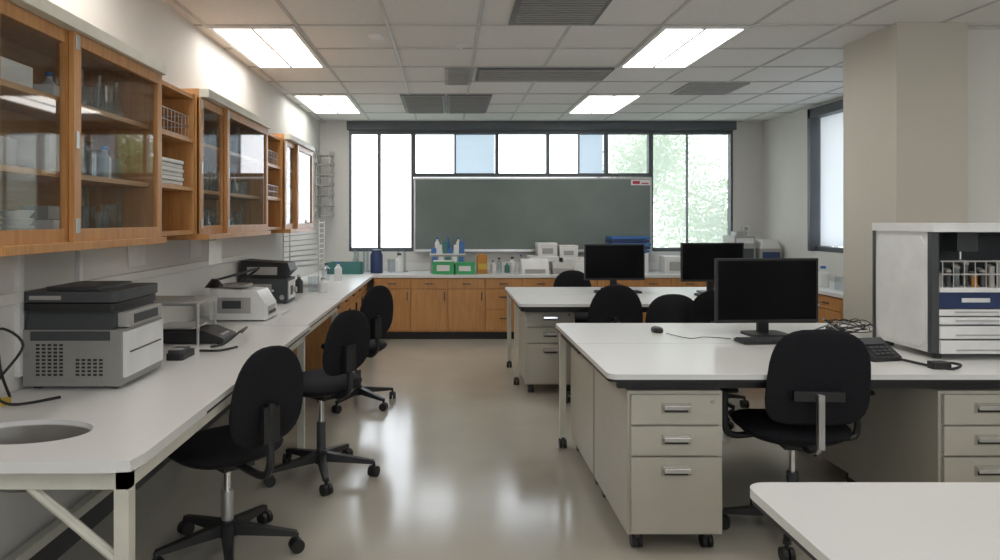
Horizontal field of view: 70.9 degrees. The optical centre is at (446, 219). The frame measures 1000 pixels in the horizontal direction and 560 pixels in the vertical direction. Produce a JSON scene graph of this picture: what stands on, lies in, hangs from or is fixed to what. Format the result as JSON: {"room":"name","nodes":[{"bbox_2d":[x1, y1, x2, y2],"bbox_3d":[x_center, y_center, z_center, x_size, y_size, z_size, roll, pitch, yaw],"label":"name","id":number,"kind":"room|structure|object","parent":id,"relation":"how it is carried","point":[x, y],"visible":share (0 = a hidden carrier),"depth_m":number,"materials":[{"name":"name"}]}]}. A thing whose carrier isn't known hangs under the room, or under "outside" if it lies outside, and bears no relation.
{"room":"science classroom","nodes":[
{"label":"science classroom","id":0,"kind":"room"},
{"bbox_2d":[0,0,319,559],"bbox_3d":[-1.683,0.075,3.525,0.175,2.650,11.050,0,0,0],"label":"wall","id":1,"kind":"structure","parent":0,"point":[192,59],"depth_m":3.99,"materials":[{"name":"paint"}]},
{"bbox_2d":[0,0,166,255],"bbox_3d":[-1.434,-0.292,2.550,0.372,0.797,1.140,0,0,0],"label":"upper cabinet","id":2,"kind":"object","parent":1,"relation":"attached to","point":[43,36],"visible":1,"depth_m":2.70,"materials":[{"name":"brown wood"}]},
{"bbox_2d":[0,56,58,96],"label":"storage box","id":3,"kind":"object","parent":2,"relation":"in","point":[10,70],"depth_m":2.24,"materials":[{"name":"plastic"}]},
{"bbox_2d":[0,133,59,171],"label":"storage box","id":4,"kind":"object","parent":2,"relation":"in","point":[36,150],"depth_m":2.40,"materials":[{"name":"plastic"}]},
{"bbox_2d":[0,206,59,229],"label":"dishes","id":5,"kind":"object","parent":2,"relation":"in","point":[22,219],"depth_m":2.42,"materials":[{"name":"ceramic"}]},
{"bbox_2d":[42,72,124,227],"bbox_3d":[-1.465,-0.276,2.822,0.210,0.700,0.393,0,0,0],"label":"glassware","id":6,"kind":"object","parent":2,"relation":"in","point":[103,160],"visible":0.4,"depth_m":2.88,"materials":[{"name":"clear glass"}]},
{"bbox_2d":[29,403,230,559],"bbox_3d":[-1.614,1.350,1.850,0.012,0.100,7.700,0,0,0],"label":"baseboard","id":7,"kind":"structure","parent":1,"relation":"attached to","point":[63,542],"depth_m":3.16,"materials":[{"name":"plastic"}]},
{"bbox_2d":[162,80,194,235],"bbox_3d":[-1.470,-0.291,3.395,0.299,0.737,0.540,0,0,0],"label":"wall shelf","id":8,"kind":"object","parent":1,"relation":"attached to","point":[178,201],"visible":0.29,"depth_m":3.65,"materials":[{"name":"brown wood"}]},
{"bbox_2d":[162,157,183,185],"bbox_3d":[-1.454,-0.235,3.380,0.251,0.124,0.360,0,0,0],"label":"paper stack","id":9,"kind":"object","parent":8,"relation":"in","point":[172,169],"visible":0.23,"depth_m":3.40,"materials":[{"name":"paper"}]},
{"bbox_2d":[162,106,188,137],"bbox_3d":[-1.455,-0.478,3.400,0.255,0.113,0.405,0,0,0],"label":"wire basket","id":10,"kind":"object","parent":8,"relation":"on","point":[167,116],"visible":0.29,"depth_m":3.48,"materials":[{"name":"metal"}]},
{"bbox_2d":[162,88,270,239],"bbox_3d":[-1.434,-0.292,4.320,0.372,0.797,1.300,0,0,0],"label":"upper cabinet","id":11,"kind":"object","parent":1,"relation":"attached to","point":[214,113],"visible":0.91,"depth_m":4.64,"materials":[{"name":"brown wood"}]},
{"bbox_2d":[203,131,247,225],"bbox_3d":[-1.466,-0.276,4.310,0.222,0.700,1.183,0,0,0],"label":"glassware","id":12,"kind":"object","parent":11,"relation":"in","point":[205,217],"visible":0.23,"depth_m":4.55,"materials":[{"name":"clear glass"}]},
{"bbox_2d":[268,132,280,229],"bbox_3d":[-1.470,-0.291,5.280,0.299,0.737,0.610,0,0,0],"label":"wall shelf","id":13,"kind":"object","parent":1,"relation":"attached to","point":[274,142],"visible":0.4,"depth_m":5.57,"materials":[{"name":"brown wood"}]},
{"bbox_2d":[268,185,277,197],"bbox_3d":[-1.455,-0.218,5.275,0.255,0.093,0.455,0,0,0],"label":"wire basket","id":14,"kind":"object","parent":13,"relation":"on","point":[269,186],"visible":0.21,"depth_m":5.40,"materials":[{"name":"metal"}]},
{"bbox_2d":[268,134,314,232],"bbox_3d":[-1.434,-0.292,6.110,0.372,0.797,1.040,0,0,0],"label":"upper cabinet","id":15,"kind":"object","parent":1,"relation":"attached to","point":[296,172],"visible":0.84,"depth_m":6.13,"materials":[{"name":"brown wood"}]},
{"bbox_2d":[286,156,291,200],"bbox_3d":[-1.466,-0.276,6.051,0.219,0.700,0.868,0,0,0],"label":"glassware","id":16,"kind":"object","parent":15,"relation":"in","point":[288,190],"visible":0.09,"depth_m":6.11,"materials":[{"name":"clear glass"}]},
{"bbox_2d":[314,151,334,217],"bbox_3d":[-1.517,-0.430,8.683,0.205,0.820,0.266,0,0,0],"label":"drying rack","id":17,"kind":"object","parent":1,"relation":"attached to","point":[318,163],"visible":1,"depth_m":8.61,"materials":[{"name":"grey metal"}]},
{"bbox_2d":[128,240,221,266],"bbox_3d":[-1.498,0.185,4.075,0.241,0.150,1.050,0,0,0],"label":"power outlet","id":18,"kind":"object","parent":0,"point":[136,254],"depth_m":4.09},
{"bbox_2d":[57,339,846,559],"bbox_3d":[1.790,1.450,3.475,7.120,0.100,11.250,0,0,0],"label":"floor","id":19,"kind":"structure","parent":0,"point":[472,464],"depth_m":3.71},
{"bbox_2d":[0,325,309,559],"bbox_3d":[-1.220,1.020,3.050,0.780,0.760,2.400,0,0,0],"label":"lab table","id":20,"kind":"object","parent":19,"relation":"on","point":[104,440],"visible":0.93,"depth_m":2.26,"materials":[{"name":"laminate"}]},
{"bbox_2d":[0,327,60,405],"bbox_3d":[-1.491,0.513,2.479,0.228,0.256,0.170,0,0,0],"label":"cable","id":21,"kind":"object","parent":20,"relation":"on","point":[4,401],"visible":1,"depth_m":2.47,"materials":[{"name":"black plastic"}]},
{"bbox_2d":[23,281,162,387],"bbox_3d":[-1.406,0.449,2.824,0.388,0.382,0.392,0,0,0],"label":"printer","id":22,"kind":"object","parent":20,"relation":"on","point":[80,333],"visible":1,"depth_m":2.64,"materials":[{"name":"grey plastic"}]},
{"bbox_2d":[166,346,194,360],"bbox_3d":[-1.240,0.616,3.260,0.080,0.048,0.160,0,0,0],"label":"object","id":23,"kind":"object","parent":20,"relation":"on","point":[179,353],"visible":1,"depth_m":3.19,"materials":[{"name":"black plastic"}]},
{"bbox_2d":[154,296,218,345],"bbox_3d":[-1.425,0.528,3.700,0.350,0.224,0.300,0,0,0],"label":"stand","id":24,"kind":"object","parent":20,"relation":"on","point":[197,301],"visible":0.62,"depth_m":3.62,"materials":[{"name":"grey metal"}]},
{"bbox_2d":[163,322,235,343],"bbox_3d":[-1.340,0.598,3.710,0.380,0.085,0.220,0,0,0],"label":"digital balance","id":25,"kind":"object","parent":20,"relation":"on","point":[173,332],"visible":0.77,"depth_m":3.61,"materials":[{"name":"black plastic"}]},
{"bbox_2d":[199,326,247,351],"bbox_3d":[-1.123,0.602,3.662,0.158,0.076,0.585,0,0,0],"label":"cable","id":26,"kind":"object","parent":20,"relation":"on","point":[242,330],"visible":1,"depth_m":3.45,"materials":[{"name":"black plastic"}]},
{"bbox_2d":[205,267,259,287],"bbox_3d":[-1.387,0.476,4.636,0.290,0.328,0.814,0,0,-9],"label":"desk lamp","id":27,"kind":"object","parent":20,"relation":"on","point":[213,283],"visible":0.66,"depth_m":4.35,"materials":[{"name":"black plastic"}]},
{"bbox_2d":[209,283,275,320],"bbox_3d":[-1.315,0.527,4.548,0.370,0.225,0.264,0,0,0],"label":"centrifuge","id":28,"kind":"object","parent":20,"relation":"on","point":[236,301],"visible":0.88,"depth_m":4.42,"materials":[{"name":"white plastic"}]},
{"bbox_2d":[240,259,296,302],"bbox_3d":[-1.385,0.475,5.480,0.390,0.330,0.280,0,0,0],"label":"black centrifuge","id":29,"kind":"object","parent":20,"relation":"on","point":[274,275],"visible":0.62,"depth_m":5.36,"materials":[{"name":"grey plastic"}]},
{"bbox_2d":[276,308,290,314],"bbox_3d":[-1.260,0.630,4.825,0.320,0.020,0.210,0,0,0],"label":"paper stack","id":30,"kind":"object","parent":20,"relation":"on","point":[279,311],"visible":0.36,"depth_m":4.79,"materials":[{"name":"white paper"}]},
{"bbox_2d":[152,345,304,559],"bbox_3d":[-0.920,0.943,2.918,0.607,0.914,0.680,0,0,-45],"label":"office chair","id":31,"kind":"object","parent":19,"relation":"on","point":[267,399],"visible":0.93,"depth_m":2.78,"materials":[{"name":"fabric"}]},
{"bbox_2d":[192,299,341,430],"bbox_3d":[-1.230,1.020,4.963,0.760,0.760,1.395,0,0,0],"label":"lab table","id":32,"kind":"object","parent":19,"relation":"on","point":[312,312],"depth_m":4.74,"materials":[{"name":"white laminate"}]},
{"bbox_2d":[263,310,379,496],"bbox_3d":[-0.714,0.937,3.857,0.594,0.925,0.620,0,0,38],"label":"office chair","id":33,"kind":"object","parent":19,"relation":"on","point":[347,342],"visible":0.87,"depth_m":3.73,"materials":[{"name":"fabric"}]},
{"bbox_2d":[293,275,372,370],"bbox_3d":[-1.238,1.020,6.918,0.757,0.760,2.475,0,0,0],"label":"base cabinet","id":34,"kind":"object","parent":19,"relation":"on","point":[352,289],"visible":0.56,"depth_m":6.12,"materials":[{"name":"brown wood"}]},
{"bbox_2d":[295,274,302,292],"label":"bottle","id":35,"kind":"object","parent":34,"relation":"on","point":[298,282],"depth_m":6.13,"materials":[{"name":"black plastic"}]},
{"bbox_2d":[283,220,324,286],"bbox_3d":[-1.385,0.320,6.786,0.350,0.640,0.292,0,0,0],"label":"rack","id":36,"kind":"object","parent":34,"relation":"on","point":[305,284],"visible":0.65,"depth_m":6.72,"materials":[{"name":"white metal"}]},
{"bbox_2d":[309,263,327,292],"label":"bottle","id":37,"kind":"object","parent":34,"relation":"on","point":[322,285],"depth_m":6.18,"materials":[{"name":"white plastic"}]},
{"bbox_2d":[334,262,341,280],"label":"bottle","id":38,"kind":"object","parent":34,"relation":"on","point":[337,270],"depth_m":7.37,"materials":[{"name":"white plastic"}]},
{"bbox_2d":[317,285,395,413],"bbox_3d":[-0.661,0.943,5.323,0.602,0.914,0.619,0,0,40],"label":"office chair","id":39,"kind":"object","parent":19,"relation":"on","point":[377,303],"visible":0.49,"depth_m":5.22,"materials":[{"name":"fabric"}]},
{"bbox_2d":[310,270,705,338],"bbox_3d":[1.200,1.020,8.514,5.633,0.760,0.724,0,0,0],"label":"base cabinet","id":40,"kind":"object","parent":19,"relation":"on","point":[426,305],"visible":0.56,"depth_m":8.17,"materials":[{"name":"brown wood"}]},
{"bbox_2d":[327,261,363,273],"bbox_3d":[-1.210,0.570,8.345,0.420,0.140,0.190,0,0,0],"label":"tray","id":41,"kind":"object","parent":40,"relation":"on","point":[348,267],"visible":0.92,"depth_m":8.25,"materials":[{"name":"plastic"}]},
{"bbox_2d":[370,250,382,272],"bbox_3d":[-0.850,0.500,8.450,0.150,0.280,0.150,0,0,0],"label":"jar","id":42,"kind":"object","parent":40,"relation":"on","point":[376,257],"visible":1,"depth_m":8.39,"materials":[{"name":"blue plastic"}]},
{"bbox_2d":[356,237,407,272],"bbox_3d":[-0.854,0.385,8.623,0.731,0.510,0.220,0,0,13],"label":"bottle","id":43,"kind":"object","parent":40,"relation":"on","point":[398,261],"visible":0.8,"depth_m":8.47,"materials":[{"name":"white plastic"}]},
{"bbox_2d":[430,237,465,272],"bbox_3d":[0.010,0.427,8.557,0.440,0.425,0.305,0,0,0],"label":"rack","id":44,"kind":"object","parent":40,"relation":"on","point":[436,253],"visible":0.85,"depth_m":8.45,"materials":[{"name":"grey plastic"}]},
{"bbox_2d":[433,260,474,273],"bbox_3d":[0.080,0.560,8.308,0.500,0.160,0.184,0,0,0],"label":"boxes","id":45,"kind":"object","parent":40,"relation":"on","point":[439,266],"visible":1,"depth_m":8.22,"materials":[{"name":"cardboard"}]},
{"bbox_2d":[477,254,486,273],"bbox_3d":[0.420,0.525,8.422,0.120,0.230,0.155,0,0,0],"label":"carton","id":46,"kind":"object","parent":40,"relation":"on","point":[481,258],"visible":1,"depth_m":8.35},
{"bbox_2d":[491,254,521,272],"bbox_3d":[0.730,0.530,8.550,0.400,0.220,0.118,0,0,0],"label":"bottles","id":47,"kind":"object","parent":40,"relation":"on","point":[511,267],"visible":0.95,"depth_m":8.53,"materials":[{"name":"white plastic"}]},
{"bbox_2d":[527,255,558,272],"bbox_3d":[1.175,0.539,8.600,0.356,0.202,0.307,0,0,0],"label":"carton","id":48,"kind":"object","parent":40,"relation":"on","point":[551,259],"visible":0.4,"depth_m":8.45,"materials":[{"name":"white cardboard"}]},
{"bbox_2d":[535,242,556,255],"bbox_3d":[1.215,0.356,8.585,0.236,0.157,0.277,0,0,0],"label":"carton","id":49,"kind":"object","parent":48,"relation":"on","point":[541,248],"visible":1,"depth_m":8.45,"materials":[{"name":"white cardboard"}]},
{"bbox_2d":[520,259,573,273],"bbox_3d":[1.190,0.550,8.333,0.620,0.180,0.174,0,0,0],"label":"cartons","id":50,"kind":"object","parent":40,"relation":"on","point":[527,266],"visible":0.93,"depth_m":8.27,"materials":[{"name":"white cardboard"}]},
{"bbox_2d":[559,257,583,272],"bbox_3d":[1.550,0.549,8.575,0.306,0.182,0.297,0,0,0],"label":"carton","id":51,"kind":"object","parent":40,"relation":"on","point":[578,262],"visible":0.47,"depth_m":8.43,"materials":[{"name":"white cardboard"}]},
{"bbox_2d":[557,245,577,257],"bbox_3d":[1.470,0.382,8.575,0.226,0.147,0.257,0,0,0],"label":"carton","id":52,"kind":"object","parent":51,"relation":"on","point":[563,251],"visible":0.88,"depth_m":8.45,"materials":[{"name":"white cardboard"}]},
{"bbox_2d":[605,236,650,272],"bbox_3d":[2.215,0.420,8.570,0.490,0.440,0.300,0,0,0],"label":"bins","id":53,"kind":"object","parent":40,"relation":"on","point":[609,239],"visible":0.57,"depth_m":8.43,"materials":[{"name":"plastic"}]},
{"bbox_2d":[659,255,679,272],"bbox_3d":[2.735,0.539,8.524,0.236,0.202,0.257,0,0,0],"label":"carton","id":54,"kind":"object","parent":40,"relation":"on","point":[667,263],"visible":0.7,"depth_m":8.40,"materials":[{"name":"white cardboard"}]},
{"bbox_2d":[723,231,781,257],"bbox_3d":[3.700,0.390,8.498,0.540,0.500,0.404,0,0,0],"label":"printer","id":55,"kind":"object","parent":40,"relation":"on","point":[753,248],"visible":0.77,"depth_m":8.34,"materials":[{"name":"grey plastic"}]},
{"bbox_2d":[519,309,574,391],"bbox_3d":[0.830,1.060,5.949,0.400,0.680,0.702,0,0,0],"label":"drawer pedestal","id":56,"kind":"object","parent":19,"relation":"on","point":[538,334],"visible":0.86,"depth_m":5.62,"materials":[{"name":"beige metal"}]},
{"bbox_2d":[553,270,591,322],"bbox_3d":[1.266,0.958,6.917,0.603,0.885,0.609,0,0,2],"label":"office chair","id":57,"kind":"object","parent":19,"relation":"on","point":[569,278],"visible":0.24,"depth_m":7.15,"materials":[{"name":"fabric"}]},
{"bbox_2d":[571,347,598,484],"bbox_3d":[0.960,1.060,3.991,0.400,0.680,0.702,0,0,0],"label":"drawer pedestal","id":58,"kind":"object","parent":19,"relation":"on","point":[582,371],"visible":0.22,"depth_m":3.90,"materials":[{"name":"beige metal"}]},
{"bbox_2d":[566,285,642,403],"bbox_3d":[1.183,0.928,5.234,0.603,0.944,0.609,0,0,-5],"label":"office chair","id":59,"kind":"object","parent":19,"relation":"on","point":[611,303],"visible":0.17,"depth_m":4.95,"materials":[{"name":"fabric"}]},
{"bbox_2d":[505,287,705,367],"bbox_3d":[1.700,1.020,6.351,2.300,0.760,0.677,0,0,0],"label":"office desk","id":60,"kind":"object","parent":19,"relation":"on","point":[510,291],"visible":0.46,"depth_m":6.45,"materials":[{"name":"white laminate"}]},
{"bbox_2d":[584,244,644,287],"bbox_3d":[1.530,0.430,6.410,0.550,0.420,0.180,0,0,0],"label":"computer monitor","id":61,"kind":"object","parent":60,"relation":"on","point":[612,262],"visible":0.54,"depth_m":6.39,"materials":[{"name":"black plastic"}]},
{"bbox_2d":[680,243,743,292],"bbox_3d":[2.329,0.420,6.160,0.560,0.440,0.180,0,0,-3],"label":"computer monitor","id":62,"kind":"object","parent":60,"relation":"on","point":[696,259],"visible":0.62,"depth_m":6.13,"materials":[{"name":"black plastic"}]},
{"bbox_2d":[594,368,721,546],"bbox_3d":[0.960,1.060,3.259,0.400,0.680,0.702,0,0,0],"label":"drawer pedestal","id":63,"kind":"object","parent":19,"relation":"on","point":[658,451],"visible":0.98,"depth_m":2.93,"materials":[{"name":"beige metal"}]},
{"bbox_2d":[511,295,818,384],"bbox_3d":[1.700,1.020,5.668,2.300,0.760,0.677,0,0,0],"label":"office desk","id":64,"kind":"object","parent":19,"relation":"on","point":[525,303],"visible":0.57,"depth_m":5.57,"materials":[{"name":"white laminate"}]},
{"bbox_2d":[645,294,733,429],"bbox_3d":[1.612,0.967,4.782,0.614,0.865,0.610,0,0,4],"label":"office chair","id":65,"kind":"object","parent":19,"relation":"on","point":[668,308],"visible":0.15,"depth_m":5.02,"materials":[{"name":"fabric"}]},
{"bbox_2d":[687,290,748,416],"bbox_3d":[1.945,0.948,5.232,0.603,0.904,0.609,0,0,5],"label":"office chair","id":66,"kind":"object","parent":19,"relation":"on","point":[701,310],"visible":0.09,"depth_m":4.96,"materials":[{"name":"fabric"}]},
{"bbox_2d":[556,323,896,447],"bbox_3d":[1.935,1.020,3.989,2.530,0.760,0.722,0,0,0],"label":"office desk","id":67,"kind":"object","parent":19,"relation":"on","point":[573,334],"visible":0.49,"depth_m":4.09,"materials":[{"name":"white laminate"}]},
{"bbox_2d":[651,326,662,332],"bbox_3d":[1.200,0.628,4.000,0.062,0.036,0.104,0,0,0],"label":"computer mouse","id":68,"kind":"object","parent":67,"relation":"on","point":[655,329],"visible":0.97,"depth_m":3.96,"materials":[{"name":"black plastic"}]},
{"bbox_2d":[734,337,782,344],"bbox_3d":[1.720,0.629,3.660,0.400,0.020,0.130,0,0,-4],"label":"keyboard","id":69,"kind":"object","parent":67,"relation":"on","point":[743,340],"visible":0.59,"depth_m":3.60,"materials":[{"name":"black plastic"}]},
{"bbox_2d":[714,258,817,336],"bbox_3d":[1.769,0.426,3.890,0.585,0.428,0.180,0,0,-4],"label":"computer monitor","id":70,"kind":"object","parent":67,"relation":"on","point":[762,292],"visible":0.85,"depth_m":3.87,"materials":[{"name":"black plastic"}]},
{"bbox_2d":[814,318,871,332],"bbox_3d":[2.258,0.601,3.940,0.294,0.081,0.322,0,0,-31],"label":"cable","id":71,"kind":"object","parent":67,"relation":"on","point":[832,326],"visible":0.84,"depth_m":3.91,"materials":[{"name":"grey plastic"}]},
{"bbox_2d":[576,344,999,387],"bbox_3d":[1.935,1.020,3.261,2.530,0.760,0.722,0,0,0],"label":"office desk","id":72,"kind":"object","parent":19,"relation":"on","point":[627,365],"visible":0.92,"depth_m":3.06,"materials":[{"name":"white laminate"}]},
{"bbox_2d":[859,337,901,361],"bbox_3d":[1.980,0.595,3.220,0.150,0.090,0.120,0,0,-12],"label":"keyboard","id":73,"kind":"object","parent":72,"relation":"on","point":[879,350],"visible":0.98,"depth_m":3.19,"materials":[{"name":"black plastic"}]},
{"bbox_2d":[899,358,961,369],"bbox_3d":[2.096,0.626,3.059,0.108,0.031,0.245,0,0,-43],"label":"power cable","id":74,"kind":"object","parent":72,"relation":"on","point":[932,364],"visible":1,"depth_m":3.00,"materials":[{"name":"black plastic"}]},
{"bbox_2d":[872,223,999,358],"bbox_3d":[2.550,0.328,3.410,0.680,0.625,0.461,0,0,0],"label":"storage cabinet","id":75,"kind":"object","parent":72,"relation":"on","point":[936,286],"visible":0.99,"depth_m":3.29,"materials":[{"name":"white plastic"}]},
{"bbox_2d":[719,329,874,559],"bbox_3d":[1.541,0.924,3.133,0.646,0.952,0.618,0,0,5],"label":"office chair","id":76,"kind":"object","parent":19,"relation":"on","point":[818,381],"visible":0.82,"depth_m":2.88,"materials":[{"name":"fabric"}]},
{"bbox_2d":[797,424,855,481],"bbox_3d":[2.300,1.060,3.991,0.400,0.680,0.702,0,0,0],"label":"drawer pedestal","id":77,"kind":"object","parent":19,"relation":"on","point":[837,454],"visible":0.06,"depth_m":3.75,"materials":[{"name":"beige metal"}]},
{"bbox_2d":[816,281,842,322],"bbox_3d":[3.708,1.020,6.607,0.617,0.760,3.095,0,0,0],"label":"base cabinet","id":78,"kind":"object","parent":19,"relation":"on","point":[830,299],"visible":0.09,"depth_m":6.29,"materials":[{"name":"brown wood"}]},
{"bbox_2d":[818,266,841,286],"bbox_3d":[3.668,0.540,6.548,0.244,0.200,0.401,0,0,0],"label":"bottles","id":79,"kind":"object","parent":78,"relation":"on","point":[823,275],"visible":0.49,"depth_m":6.66,"materials":[{"name":"white plastic"}]},
{"bbox_2d":[750,482,999,559],"bbox_3d":[1.611,1.020,1.154,1.778,0.760,1.108,0,0,0],"label":"table","id":80,"kind":"object","parent":19,"relation":"on","point":[825,520],"visible":1,"depth_m":1.52,"materials":[{"name":"laminate"}]},
{"bbox_2d":[848,388,999,481],"bbox_3d":[2.270,1.060,3.259,0.400,0.680,0.702,0,0,0],"label":"drawer pedestal","id":81,"kind":"object","parent":19,"relation":"on","point":[907,434],"visible":0.44,"depth_m":3.01,"materials":[{"name":"beige metal"}]},
{"bbox_2d":[320,122,762,290],"bbox_3d":[1.200,0.075,8.975,5.640,2.650,0.150,0,0,0],"label":"wall","id":82,"kind":"structure","parent":0,"point":[334,136],"depth_m":8.90,"materials":[{"name":"paint"}]},
{"bbox_2d":[349,130,413,250],"bbox_3d":[-0.838,-0.370,8.950,0.820,1.540,0.100,0,0,0],"label":"window","id":83,"kind":"structure","parent":82,"relation":"in","point":[378,133],"depth_m":8.90,"materials":[{"name":"metal"}]},
{"bbox_2d":[320,262,658,269],"bbox_3d":[1.200,0.590,8.888,5.634,0.100,0.020,0,0,0],"label":"trim","id":84,"kind":"structure","parent":82,"relation":"attached to","point":[391,265],"depth_m":8.88,"materials":[{"name":"white laminate"}]},
{"bbox_2d":[413,130,650,176],"bbox_3d":[1.082,-0.845,8.950,3.028,0.590,0.100,0,0,0],"label":"window","id":85,"kind":"structure","parent":82,"relation":"in","point":[547,133],"depth_m":8.90,"materials":[{"name":"metal"}]},
{"bbox_2d":[456,135,493,172],"bbox_3d":[0.361,-0.850,9.021,0.477,0.477,0.005,0,0,0],"label":"roller blind","id":86,"kind":"object","parent":85,"relation":"attached to","point":[474,153],"depth_m":9.02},
{"bbox_2d":[580,135,602,172],"bbox_3d":[1.862,-0.850,9.021,0.283,0.477,0.005,0,0,0],"label":"roller blind","id":87,"kind":"object","parent":85,"relation":"attached to","point":[591,146],"depth_m":9.02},
{"bbox_2d":[414,177,652,251],"bbox_3d":[1.087,-0.070,8.850,3.018,0.940,0.099,0,0,0],"label":"chalkboard","id":88,"kind":"object","parent":82,"relation":"attached to","point":[489,214],"visible":0.99,"depth_m":8.87,"materials":[{"name":"stone"}]},
{"bbox_2d":[631,180,649,184],"bbox_3d":[2.450,-0.475,8.860,0.240,0.070,0.007,0,0,0],"label":"notice sign","id":89,"kind":"object","parent":88,"relation":"attached to","point":[633,182],"visible":1,"depth_m":8.86,"materials":[{"name":"paper"}]},
{"bbox_2d":[347,121,736,129],"bbox_3d":[1.195,-1.193,8.915,4.922,0.106,0.170,0,0,0],"label":"trim","id":90,"kind":"structure","parent":82,"relation":"attached to","point":[351,125],"depth_m":8.83,"materials":[{"name":"metal"}]},
{"bbox_2d":[454,135,687,242],"bbox_3d":[1.590,-0.375,8.990,3.000,1.450,0.030,0,0,0],"label":"trim","id":91,"kind":"structure","parent":82,"relation":"attached to","point":[454,135],"depth_m":8.98,"materials":[{"name":"metal"}]},
{"bbox_2d":[651,130,732,250],"bbox_3d":[3.115,-0.370,8.950,1.046,1.540,0.100,0,0,0],"label":"window","id":92,"kind":"structure","parent":82,"relation":"in","point":[729,133],"depth_m":8.90,"materials":[{"name":"glass"}]},
{"bbox_2d":[163,0,999,121],"bbox_3d":[1.790,-1.286,3.475,7.120,0.087,11.250,0,0,0],"label":"ceiling","id":93,"kind":"structure","parent":0,"point":[790,56],"depth_m":5.08,"materials":[{"name":"tile"}]},
{"bbox_2d":[207,26,326,67],"bbox_3d":[-1.258,-1.239,5.090,0.561,0.018,1.196,0,0,0],"label":"ceiling light panel","id":94,"kind":"object","parent":93,"relation":"in","point":[262,46],"depth_m":4.97,"materials":[{"name":"plastic"}]},
{"bbox_2d":[292,94,362,113],"bbox_3d":[-1.258,-1.239,7.530,0.561,0.018,1.196,0,0,0],"label":"ceiling light panel","id":95,"kind":"object","parent":93,"relation":"in","point":[316,103],"depth_m":7.44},
{"bbox_2d":[368,34,383,41],"bbox_3d":[-0.480,-1.230,4.750,0.110,0.040,0.110,0,0,0],"label":"smoke detector","id":96,"kind":"object","parent":93,"relation":"attached to","point":[372,37],"visible":1,"depth_m":4.71,"materials":[{"name":"white plastic"}]},
{"bbox_2d":[400,94,444,113],"bbox_3d":[-0.245,-1.238,7.525,0.450,0.020,1.150,0,0,0],"label":"ceiling vent","id":97,"kind":"object","parent":93,"relation":"in","point":[412,103],"visible":1,"depth_m":7.39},
{"bbox_2d":[445,81,471,84],"bbox_3d":[0.100,-1.238,6.325,0.240,0.020,0.150,0,0,0],"label":"ceiling vent","id":98,"kind":"object","parent":93,"relation":"in","point":[446,82],"visible":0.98,"depth_m":6.29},
{"bbox_2d":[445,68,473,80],"bbox_3d":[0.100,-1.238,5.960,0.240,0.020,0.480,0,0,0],"label":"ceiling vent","id":99,"kind":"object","parent":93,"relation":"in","point":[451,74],"visible":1,"depth_m":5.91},
{"bbox_2d":[447,94,491,113],"bbox_3d":[0.225,-1.238,7.525,0.450,0.020,1.150,0,0,0],"label":"ceiling vent","id":100,"kind":"object","parent":93,"relation":"in","point":[456,103],"visible":1,"depth_m":7.39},
{"bbox_2d":[475,68,614,80],"bbox_3d":[0.810,-1.234,5.960,1.120,0.028,0.480,0,0,0],"label":"ceiling vent","id":101,"kind":"object","parent":93,"relation":"in","point":[483,74],"visible":1,"depth_m":5.90,"materials":[{"name":"grey plastic"}]},
{"bbox_2d":[508,0,611,24],"bbox_3d":[0.660,-1.238,4.070,0.540,0.020,0.740,0,0,0],"label":"ceiling vent","id":102,"kind":"object","parent":93,"relation":"in","point":[524,12],"visible":1,"depth_m":4.14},
{"bbox_2d":[566,94,643,113],"bbox_3d":[1.668,-1.239,7.530,0.561,0.018,1.196,0,0,0],"label":"ceiling light panel","id":103,"kind":"object","parent":93,"relation":"in","point":[591,103],"depth_m":7.44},
{"bbox_2d":[618,26,750,67],"bbox_3d":[1.668,-1.239,5.090,0.561,0.018,1.196,0,0,0],"label":"ceiling light panel","id":104,"kind":"object","parent":93,"relation":"in","point":[670,46],"depth_m":4.97,"materials":[{"name":"plastic"}]},
{"bbox_2d":[670,82,749,94],"bbox_3d":[2.475,-1.238,6.625,0.550,0.020,0.550,0,0,0],"label":"ceiling vent","id":105,"kind":"object","parent":93,"relation":"in","point":[692,88],"visible":1,"depth_m":6.58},
{"bbox_2d":[763,97,842,282],"bbox_3d":[4.145,0.075,6.900,0.250,2.650,4.300,0,0,0],"label":"wall","id":106,"kind":"structure","parent":0,"point":[785,136],"depth_m":8.22,"materials":[{"name":"paint"}]},
{"bbox_2d":[807,99,842,252],"bbox_3d":[4.106,-0.440,6.525,0.233,1.566,2.456,0,0,0],"label":"window","id":107,"kind":"structure","parent":106,"relation":"in","point":[814,115],"depth_m":7.69,"materials":[{"name":"metal"}]},
{"bbox_2d":[821,112,842,246],"bbox_3d":[4.101,-0.420,6.520,0.002,1.400,2.320,0,0,0],"label":"window blind","id":108,"kind":"object","parent":107,"relation":"attached to","point":[832,125],"visible":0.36,"depth_m":7.45,"materials":[{"name":"fabric"}]},
{"bbox_2d":[843,22,967,322],"bbox_3d":[3.065,0.075,4.720,0.450,2.650,0.600,0,0,0],"label":"pillar","id":109,"kind":"structure","parent":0,"point":[905,84],"depth_m":4.42,"materials":[{"name":"paint"}]},
{"bbox_2d":[968,30,999,222],"bbox_3d":[4.320,0.075,4.675,2.060,2.650,0.150,0,0,0],"label":"wall","id":110,"kind":"structure","parent":0,"point":[983,45],"depth_m":4.60,"materials":[{"name":"paint"}]},
{"label":"outside","id":111,"kind":"structure","parent":0,"visible":0},
{"bbox_3d":[2.500,4.500,27.150,55.000,0.200,35.700,0,0,0],"label":"ground","id":112,"kind":"structure","parent":111,"visible":0},
{"bbox_2d":[608,135,717,220],"bbox_3d":[4.596,0.725,15.861,2.819,7.350,3.349,0,0,34],"label":"tree","id":113,"kind":"object","parent":112,"relation":"on","point":[639,151],"visible":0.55,"depth_m":15.38,"materials":[{"name":"green plant"}]},
{"bbox_2d":[640,135,834,247],"bbox_3d":[6.101,1.009,13.453,5.447,6.783,4.781,0,0,18],"label":"tree","id":114,"kind":"object","parent":112,"relation":"on","point":[714,218],"visible":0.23,"depth_m":13.57,"materials":[{"name":"green plant"}]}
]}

